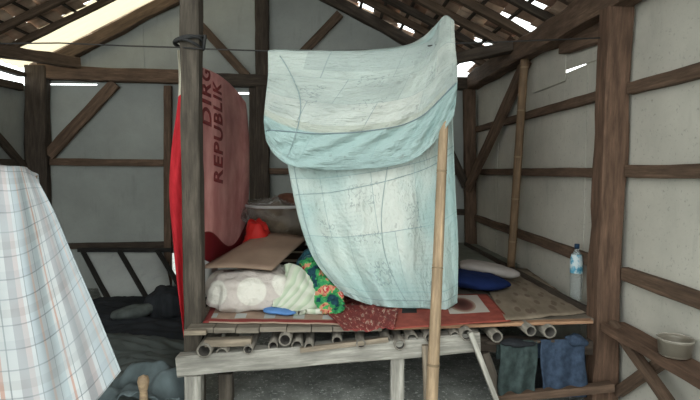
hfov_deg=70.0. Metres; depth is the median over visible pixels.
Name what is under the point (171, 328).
blanket
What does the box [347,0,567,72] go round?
ceiling
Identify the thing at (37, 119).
wall post
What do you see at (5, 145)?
brace
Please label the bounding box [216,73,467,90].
beam
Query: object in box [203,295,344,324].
floor mat
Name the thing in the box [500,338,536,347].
roll
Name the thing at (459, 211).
wall rail
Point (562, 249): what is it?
wall rail
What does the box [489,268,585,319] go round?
floor mat
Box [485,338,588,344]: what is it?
bar
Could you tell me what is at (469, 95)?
wall post
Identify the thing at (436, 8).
rafter
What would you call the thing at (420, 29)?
rafter
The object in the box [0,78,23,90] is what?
wall rail
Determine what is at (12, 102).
wall
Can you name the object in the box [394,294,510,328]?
floor mat
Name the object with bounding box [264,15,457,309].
bedsheet
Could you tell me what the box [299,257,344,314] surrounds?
floral cloth
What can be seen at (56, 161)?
wall rail
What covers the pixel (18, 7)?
ceiling
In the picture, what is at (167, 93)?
wall post
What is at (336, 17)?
strut
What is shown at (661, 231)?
wall
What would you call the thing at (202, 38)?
binding
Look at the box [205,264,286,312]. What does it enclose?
quilt
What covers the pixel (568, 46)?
plank
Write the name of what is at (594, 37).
wire
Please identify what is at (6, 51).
purlin
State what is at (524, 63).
bamboo post
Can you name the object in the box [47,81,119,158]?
brace
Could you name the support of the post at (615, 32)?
on the floor
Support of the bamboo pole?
on the floor
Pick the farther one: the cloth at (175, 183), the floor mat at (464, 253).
the floor mat at (464, 253)
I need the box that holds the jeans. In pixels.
[537,339,587,396]
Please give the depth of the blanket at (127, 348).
3.90 m
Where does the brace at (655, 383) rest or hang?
attached to the sill
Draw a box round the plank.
[558,22,598,53]
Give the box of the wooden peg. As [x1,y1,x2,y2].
[137,375,148,399]
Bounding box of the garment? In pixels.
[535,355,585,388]
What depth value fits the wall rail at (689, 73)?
2.74 m
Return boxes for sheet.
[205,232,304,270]
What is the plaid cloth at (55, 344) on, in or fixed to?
hanging from the bamboo rail
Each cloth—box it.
[0,165,120,399]
[98,360,183,399]
[169,50,183,335]
[263,307,295,315]
[271,263,321,315]
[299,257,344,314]
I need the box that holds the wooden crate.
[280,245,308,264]
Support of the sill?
attached to the wall at (661, 231)
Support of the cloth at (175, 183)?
hanging from the binding
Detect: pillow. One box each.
[458,268,510,290]
[459,259,519,277]
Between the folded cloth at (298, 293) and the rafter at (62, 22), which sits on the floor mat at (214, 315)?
the folded cloth at (298, 293)
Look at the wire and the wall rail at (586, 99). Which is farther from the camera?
the wall rail at (586, 99)
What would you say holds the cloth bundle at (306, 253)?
on the floor mat at (214, 315)
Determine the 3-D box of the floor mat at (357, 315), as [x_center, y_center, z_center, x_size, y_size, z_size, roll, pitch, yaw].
[0.069,0.741,3.331,0.673,0.033,0.815,0,3,-2]
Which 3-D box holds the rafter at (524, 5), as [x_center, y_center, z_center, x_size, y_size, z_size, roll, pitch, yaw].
[0.388,-2.139,4.063,3.025,1.619,0.076,0,3,-1]
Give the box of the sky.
[0,0,151,67]
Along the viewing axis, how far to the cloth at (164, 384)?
3.15 m
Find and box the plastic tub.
[656,332,695,359]
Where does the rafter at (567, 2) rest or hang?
on the wall plate at (579, 15)
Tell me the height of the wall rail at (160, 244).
0.091 m
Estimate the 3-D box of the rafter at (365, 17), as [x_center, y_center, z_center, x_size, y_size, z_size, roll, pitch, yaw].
[-0.067,-2.429,6.292,2.297,1.275,0.113,0,3,-2]
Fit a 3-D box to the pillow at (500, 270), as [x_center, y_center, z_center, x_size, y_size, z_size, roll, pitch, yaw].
[1.211,0.598,4.365,0.515,0.136,0.293,0,3,7]
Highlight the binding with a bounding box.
[173,34,206,50]
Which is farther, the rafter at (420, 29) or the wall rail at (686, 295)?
the rafter at (420, 29)
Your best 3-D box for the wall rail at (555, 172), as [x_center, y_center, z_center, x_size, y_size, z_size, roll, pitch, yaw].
[1.679,-0.271,4.851,0.055,0.076,3.110,0,3,-2]
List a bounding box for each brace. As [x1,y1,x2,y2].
[0,133,26,166]
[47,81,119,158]
[454,151,466,187]
[465,61,531,191]
[608,320,674,399]
[614,361,664,396]
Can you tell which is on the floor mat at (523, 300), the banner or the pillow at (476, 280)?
the pillow at (476, 280)
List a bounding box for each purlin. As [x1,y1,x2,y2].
[0,44,80,68]
[456,40,512,63]
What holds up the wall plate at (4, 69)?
attached to the wall post at (37, 119)
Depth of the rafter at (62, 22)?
5.57 m
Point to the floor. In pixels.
(461, 377)
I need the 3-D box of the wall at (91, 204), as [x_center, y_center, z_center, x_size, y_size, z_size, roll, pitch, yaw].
[-1.218,-0.974,6.424,5.730,4.300,0.018,0,3,-2]
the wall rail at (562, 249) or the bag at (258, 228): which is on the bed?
the bag at (258, 228)
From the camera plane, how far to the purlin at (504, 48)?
4.85 m
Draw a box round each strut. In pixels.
[203,23,249,73]
[299,11,342,49]
[467,331,498,399]
[481,351,497,393]
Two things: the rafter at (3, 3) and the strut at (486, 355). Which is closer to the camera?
the strut at (486, 355)
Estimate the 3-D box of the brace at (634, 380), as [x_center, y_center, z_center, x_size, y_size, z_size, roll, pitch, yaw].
[1.717,1.031,2.935,0.051,0.464,0.524,0,3,-2]
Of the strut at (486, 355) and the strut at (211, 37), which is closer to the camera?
the strut at (486, 355)
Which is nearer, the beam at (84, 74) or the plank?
the plank
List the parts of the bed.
leg, leg, leg, rail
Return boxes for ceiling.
[0,0,153,64]
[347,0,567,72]
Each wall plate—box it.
[0,65,25,76]
[467,0,642,89]
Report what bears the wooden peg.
on the floor
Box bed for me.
[175,242,593,399]
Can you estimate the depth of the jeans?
3.14 m
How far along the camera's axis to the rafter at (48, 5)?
5.12 m
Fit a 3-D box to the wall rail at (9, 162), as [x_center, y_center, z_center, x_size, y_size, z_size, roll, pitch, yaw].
[-3.978,-0.366,4.606,0.065,0.086,3.120,0,3,-2]
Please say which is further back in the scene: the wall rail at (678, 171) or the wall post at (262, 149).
the wall post at (262, 149)
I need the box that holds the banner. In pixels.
[202,68,249,261]
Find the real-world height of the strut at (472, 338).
0.456 m
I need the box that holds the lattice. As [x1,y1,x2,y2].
[77,248,176,296]
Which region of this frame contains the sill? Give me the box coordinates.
[600,322,699,389]
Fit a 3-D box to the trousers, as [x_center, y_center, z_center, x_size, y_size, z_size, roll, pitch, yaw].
[1.050,1.065,3.166,0.264,0.374,0.128,0,3,-2]
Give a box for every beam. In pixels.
[32,64,178,83]
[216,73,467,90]
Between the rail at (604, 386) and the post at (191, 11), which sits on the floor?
the post at (191, 11)
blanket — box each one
[92,296,207,340]
[106,333,183,399]
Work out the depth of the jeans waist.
3.13 m
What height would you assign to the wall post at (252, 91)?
2.554 m
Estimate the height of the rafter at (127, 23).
1.471 m
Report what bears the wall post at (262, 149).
on the floor
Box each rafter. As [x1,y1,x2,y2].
[0,0,16,8]
[0,0,69,34]
[8,0,115,46]
[37,0,179,63]
[319,0,417,45]
[358,0,485,65]
[382,0,489,58]
[412,0,507,43]
[452,0,529,37]
[504,0,554,21]
[558,0,573,4]
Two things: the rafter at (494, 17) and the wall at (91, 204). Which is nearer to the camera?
the rafter at (494, 17)
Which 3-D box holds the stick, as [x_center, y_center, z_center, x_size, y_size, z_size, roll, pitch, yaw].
[0.470,1.107,3.088,0.053,0.433,0.031,0,3,-1]
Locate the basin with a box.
[245,201,305,247]
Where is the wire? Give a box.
[0,37,599,51]
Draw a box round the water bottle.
[569,244,582,300]
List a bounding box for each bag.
[242,218,269,242]
[278,193,294,205]
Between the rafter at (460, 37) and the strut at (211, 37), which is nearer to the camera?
the rafter at (460, 37)
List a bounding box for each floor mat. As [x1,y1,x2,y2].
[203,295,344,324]
[327,296,398,331]
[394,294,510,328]
[458,243,519,266]
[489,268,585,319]
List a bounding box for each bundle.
[110,303,152,319]
[144,285,180,318]
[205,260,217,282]
[296,249,311,267]
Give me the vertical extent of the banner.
1.489 m
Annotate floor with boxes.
[87,253,583,399]
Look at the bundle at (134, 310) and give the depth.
4.67 m
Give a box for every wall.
[0,86,24,159]
[50,0,476,287]
[476,0,699,399]
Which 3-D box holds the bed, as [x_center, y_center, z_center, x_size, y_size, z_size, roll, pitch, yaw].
[0.215,0.929,4.755,2.682,0.594,3.396,0,3,-2]
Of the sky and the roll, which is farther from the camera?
the sky
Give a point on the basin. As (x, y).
(280, 217)
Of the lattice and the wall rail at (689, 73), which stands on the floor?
the lattice
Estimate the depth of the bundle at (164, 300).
4.77 m
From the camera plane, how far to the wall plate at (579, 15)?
4.02 m
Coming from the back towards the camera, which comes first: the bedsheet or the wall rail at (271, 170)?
the wall rail at (271, 170)
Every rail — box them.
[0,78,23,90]
[0,159,24,165]
[49,158,163,165]
[68,241,172,248]
[269,168,463,174]
[457,209,464,214]
[474,214,587,265]
[476,91,594,131]
[479,168,591,177]
[497,381,614,399]
[621,267,699,309]
[624,164,699,178]
[627,62,699,94]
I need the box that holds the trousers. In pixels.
[496,340,537,395]
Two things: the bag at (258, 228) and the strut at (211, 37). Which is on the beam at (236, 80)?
the strut at (211, 37)
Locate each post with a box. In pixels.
[24,65,51,205]
[163,85,172,285]
[179,0,205,399]
[249,87,255,202]
[255,0,269,201]
[463,89,476,243]
[507,59,528,267]
[583,5,634,399]
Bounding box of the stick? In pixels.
[422,344,427,399]
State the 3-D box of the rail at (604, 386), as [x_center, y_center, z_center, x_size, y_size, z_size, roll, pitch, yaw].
[1.278,1.210,3.143,0.757,0.120,0.064,0,3,-2]
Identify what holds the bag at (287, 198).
on the basin
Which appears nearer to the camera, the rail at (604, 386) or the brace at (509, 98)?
the rail at (604, 386)
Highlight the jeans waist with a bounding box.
[565,333,588,346]
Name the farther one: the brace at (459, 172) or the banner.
the brace at (459, 172)
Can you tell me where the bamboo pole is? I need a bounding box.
[426,121,447,399]

